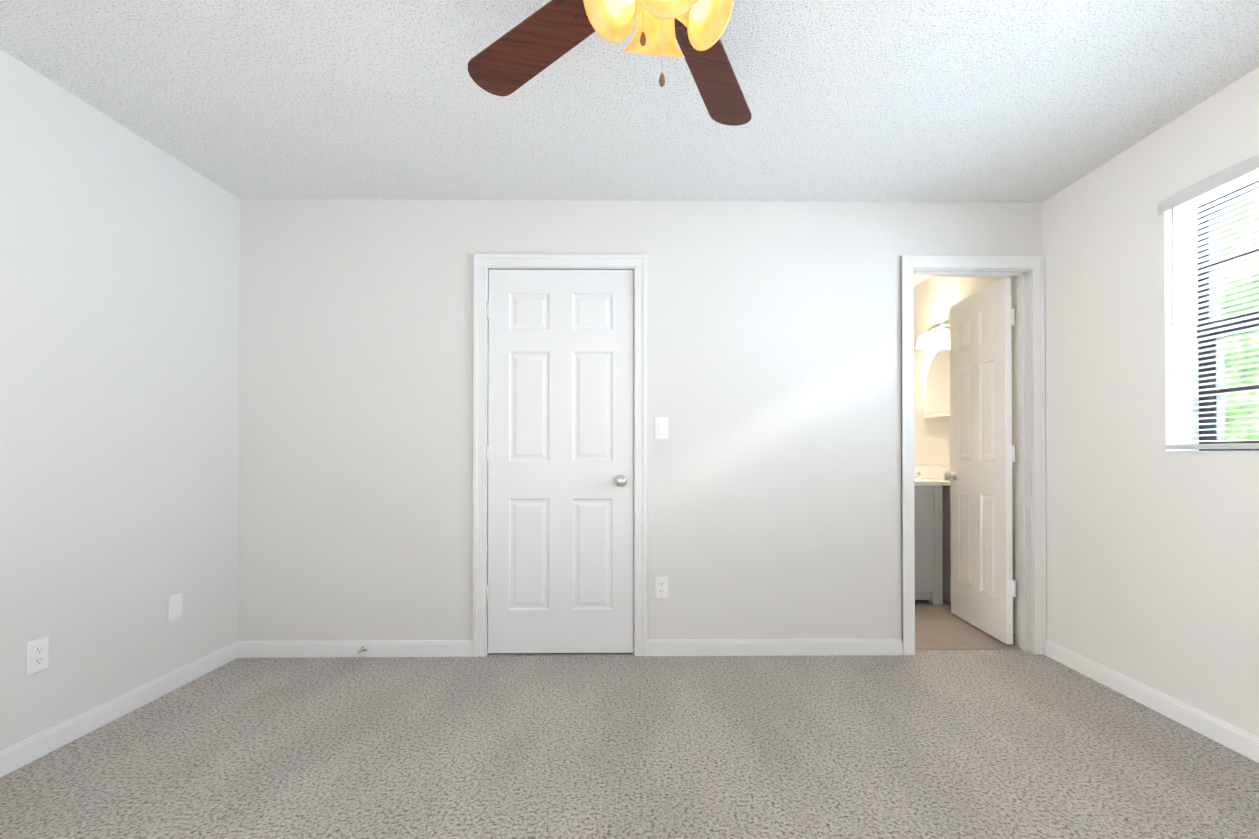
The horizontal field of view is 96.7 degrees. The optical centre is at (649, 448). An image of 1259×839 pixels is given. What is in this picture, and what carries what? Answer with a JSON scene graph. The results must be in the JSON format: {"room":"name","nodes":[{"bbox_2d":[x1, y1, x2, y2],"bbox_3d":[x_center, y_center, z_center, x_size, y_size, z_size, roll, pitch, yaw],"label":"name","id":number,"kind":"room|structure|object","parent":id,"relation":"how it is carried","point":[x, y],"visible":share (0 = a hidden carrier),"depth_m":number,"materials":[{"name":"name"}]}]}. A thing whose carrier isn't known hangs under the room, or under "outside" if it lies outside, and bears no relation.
{"room":"empty bedroom","nodes":[
{"label":"empty bedroom","id":0,"kind":"room"},
{"bbox_2d":[0,49,239,750],"bbox_3d":[-2.198,-0.126,1.202,0.120,2.400,3.460,0,0,-1],"label":"wall","id":1,"kind":"structure","parent":0,"point":[119,334],"depth_m":2.21,"materials":[{"name":"beige paint"}]},
{"bbox_2d":[26,636,48,674],"bbox_3d":[-2.141,0.724,1.959,0.010,0.114,0.070,0,0,-1],"label":"outlet","id":2,"kind":"object","parent":1,"relation":"attached to","point":[37,655],"visible":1,"depth_m":1.95,"materials":[{"name":"white plastic"}]},
{"bbox_2d":[0,641,237,777],"bbox_3d":[-2.131,1.034,1.195,0.014,0.082,3.460,0,0,-1],"label":"baseboard","id":3,"kind":"structure","parent":1,"relation":"attached to","point":[31,748],"depth_m":2.20,"materials":[{"name":"white wood"}]},
{"bbox_2d":[168,592,181,620],"bbox_3d":[-2.148,0.716,2.534,0.008,0.114,0.070,0,0,-1],"label":"blank wall plate","id":4,"kind":"object","parent":1,"relation":"attached to","point":[175,607],"visible":1,"depth_m":2.53,"materials":[{"name":"white plastic"}]},
{"bbox_2d":[0,650,1258,838],"bbox_3d":[-0.003,1.124,1.146,4.670,0.100,3.720,0,0,-1],"label":"floor carpet","id":5,"kind":"object","parent":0,"point":[970,744],"visible":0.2,"depth_m":1.96,"materials":[{"name":"grey carpet"}]},
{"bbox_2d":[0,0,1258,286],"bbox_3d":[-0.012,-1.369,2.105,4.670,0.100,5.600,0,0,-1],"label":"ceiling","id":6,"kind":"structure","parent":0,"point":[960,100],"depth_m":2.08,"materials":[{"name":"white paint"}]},
{"bbox_2d":[468,0,751,125],"bbox_3d":[0.070,-1.082,1.238,1.325,0.487,1.354,0,0,-1],"label":"ceiling fan","id":7,"kind":"object","parent":6,"relation":"hanging from","point":[519,55],"visible":1,"depth_m":1.48,"materials":[{"name":"brown wood"}]},
{"bbox_2d":[237,199,1041,640],"bbox_3d":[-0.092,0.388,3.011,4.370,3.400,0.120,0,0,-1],"label":"wall","id":8,"kind":"structure","parent":0,"point":[773,395],"depth_m":2.95,"materials":[{"name":"beige paint"}]},
{"bbox_2d":[355,646,366,655],"bbox_3d":[-1.489,1.042,2.873,0.026,0.025,0.088,0,0,-1],"label":"door stop","id":9,"kind":"object","parent":8,"relation":"attached to","point":[363,648],"visible":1,"depth_m":2.89,"materials":[{"name":"silver metal"}]},
{"bbox_2d":[486,270,632,652],"bbox_3d":[-0.481,0.065,2.971,0.785,2.022,0.175,0,0,-1],"label":"closet door","id":10,"kind":"structure","parent":8,"relation":"in","point":[559,453],"depth_m":2.96,"materials":[{"name":"white paint"}]},
{"bbox_2d":[473,254,646,656],"bbox_3d":[-0.471,0.033,3.000,0.910,2.109,0.144,0,0,-1],"label":"door frame","id":11,"kind":"structure","parent":8,"relation":"attached to","point":[483,264],"depth_m":2.93,"materials":[{"name":"white wood"}]},
{"bbox_2d":[238,639,902,657],"bbox_3d":[-0.412,1.046,2.936,3.488,0.082,0.014,0,0,-1],"label":"baseboard","id":12,"kind":"structure","parent":8,"relation":"attached to","point":[655,647],"depth_m":2.93,"materials":[{"name":"white wood"}]},
{"bbox_2d":[655,577,667,598],"bbox_3d":[0.062,0.733,2.945,0.070,0.114,0.010,0,0,-1],"label":"outlet","id":13,"kind":"object","parent":8,"relation":"attached to","point":[661,587],"visible":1,"depth_m":2.94,"materials":[{"name":"white plastic"}]},
{"bbox_2d":[655,417,667,438],"bbox_3d":[0.062,-0.107,2.951,0.070,0.114,0.011,0,0,-1],"label":"light switch","id":14,"kind":"object","parent":8,"relation":"attached to","point":[661,427],"visible":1,"depth_m":2.95,"materials":[{"name":"white plastic"}]},
{"bbox_2d":[901,255,1046,654],"bbox_3d":[1.710,0.034,3.033,0.759,2.109,0.164,0,0,-1],"label":"door frame","id":15,"kind":"structure","parent":8,"relation":"attached to","point":[1027,273],"depth_m":2.96,"materials":[{"name":"white wood"}]},
{"bbox_2d":[943,277,1015,643],"bbox_3d":[2.003,0.068,3.381,0.175,2.022,0.637,0,0,-1],"label":"bathroom door","id":16,"kind":"structure","parent":8,"relation":"in","point":[979,477],"depth_m":3.32,"materials":[{"name":"white paint"}]},
{"bbox_2d":[914,277,1014,633],"bbox_3d":[2.218,-0.105,3.969,0.170,2.400,1.740,0,0,-1],"label":"wall","id":17,"kind":"structure","parent":0,"point":[935,298],"depth_m":4.09,"materials":[{"name":"paint"}]},
{"bbox_2d":[915,320,949,348],"bbox_3d":[2.055,-0.829,4.043,0.146,0.150,0.400,0,0,-1],"label":"sconce","id":18,"kind":"object","parent":17,"relation":"attached to","point":[936,334],"visible":0.94,"depth_m":4.02,"materials":[{"name":"white glass"}]},
{"bbox_2d":[924,338,949,417],"bbox_3d":[2.119,-0.507,4.041,0.020,0.545,0.540,0,0,-1],"label":"vanity mirror","id":19,"kind":"object","parent":17,"relation":"attached to","point":[937,380],"visible":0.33,"depth_m":4.10,"materials":[{"name":"white mirror"}]},
{"bbox_2d":[915,599,1021,649],"bbox_3d":[1.398,1.143,3.921,1.470,0.104,1.800,0,0,-1],"label":"floor","id":20,"kind":"structure","parent":0,"point":[940,627],"depth_m":3.29,"materials":[{"name":"tile"}]},
{"bbox_2d":[914,463,949,604],"bbox_3d":[1.825,0.588,4.302,0.600,1.012,0.805,0,0,-1],"label":"bathroom vanity","id":21,"kind":"object","parent":20,"relation":"on","point":[930,482],"visible":0.25,"depth_m":3.92,"materials":[{"name":"grey paint"}]},
{"bbox_2d":[1042,67,1258,736],"bbox_3d":[2.221,-0.125,1.309,0.220,2.400,3.580,0,0,-1],"label":"wall","id":22,"kind":"structure","parent":0,"point":[1152,562],"depth_m":2.38,"materials":[{"name":"beige paint"}]},
{"bbox_2d":[1045,639,1258,762],"bbox_3d":[2.105,1.034,1.239,0.014,0.082,3.460,0,0,-1],"label":"baseboard","id":23,"kind":"structure","parent":22,"relation":"attached to","point":[1237,739],"depth_m":2.28,"materials":[{"name":"white wood"}]},
{"bbox_2d":[1167,176,1258,452],"bbox_3d":[2.201,-0.492,1.672,0.183,1.030,1.220,0,0,-1],"label":"window","id":24,"kind":"structure","parent":22,"relation":"in","point":[1205,432],"depth_m":2.22,"materials":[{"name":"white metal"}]},
{"bbox_2d":[1157,153,1258,448],"bbox_3d":[2.090,-0.503,1.671,0.067,1.005,1.204,0,0,-1],"label":"window blinds","id":25,"kind":"object","parent":24,"relation":"attached to","point":[1239,172],"visible":0.96,"depth_m":2.08,"materials":[{"name":"white plastic"}]},
{"label":"outside","id":26,"kind":"structure","parent":0,"visible":0},
{"bbox_2d":[1221,194,1258,439],"bbox_3d":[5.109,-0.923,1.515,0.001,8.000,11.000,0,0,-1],"label":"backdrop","id":27,"kind":"structure","parent":26,"point":[1236,431],"depth_m":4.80,"materials":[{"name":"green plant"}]}
]}

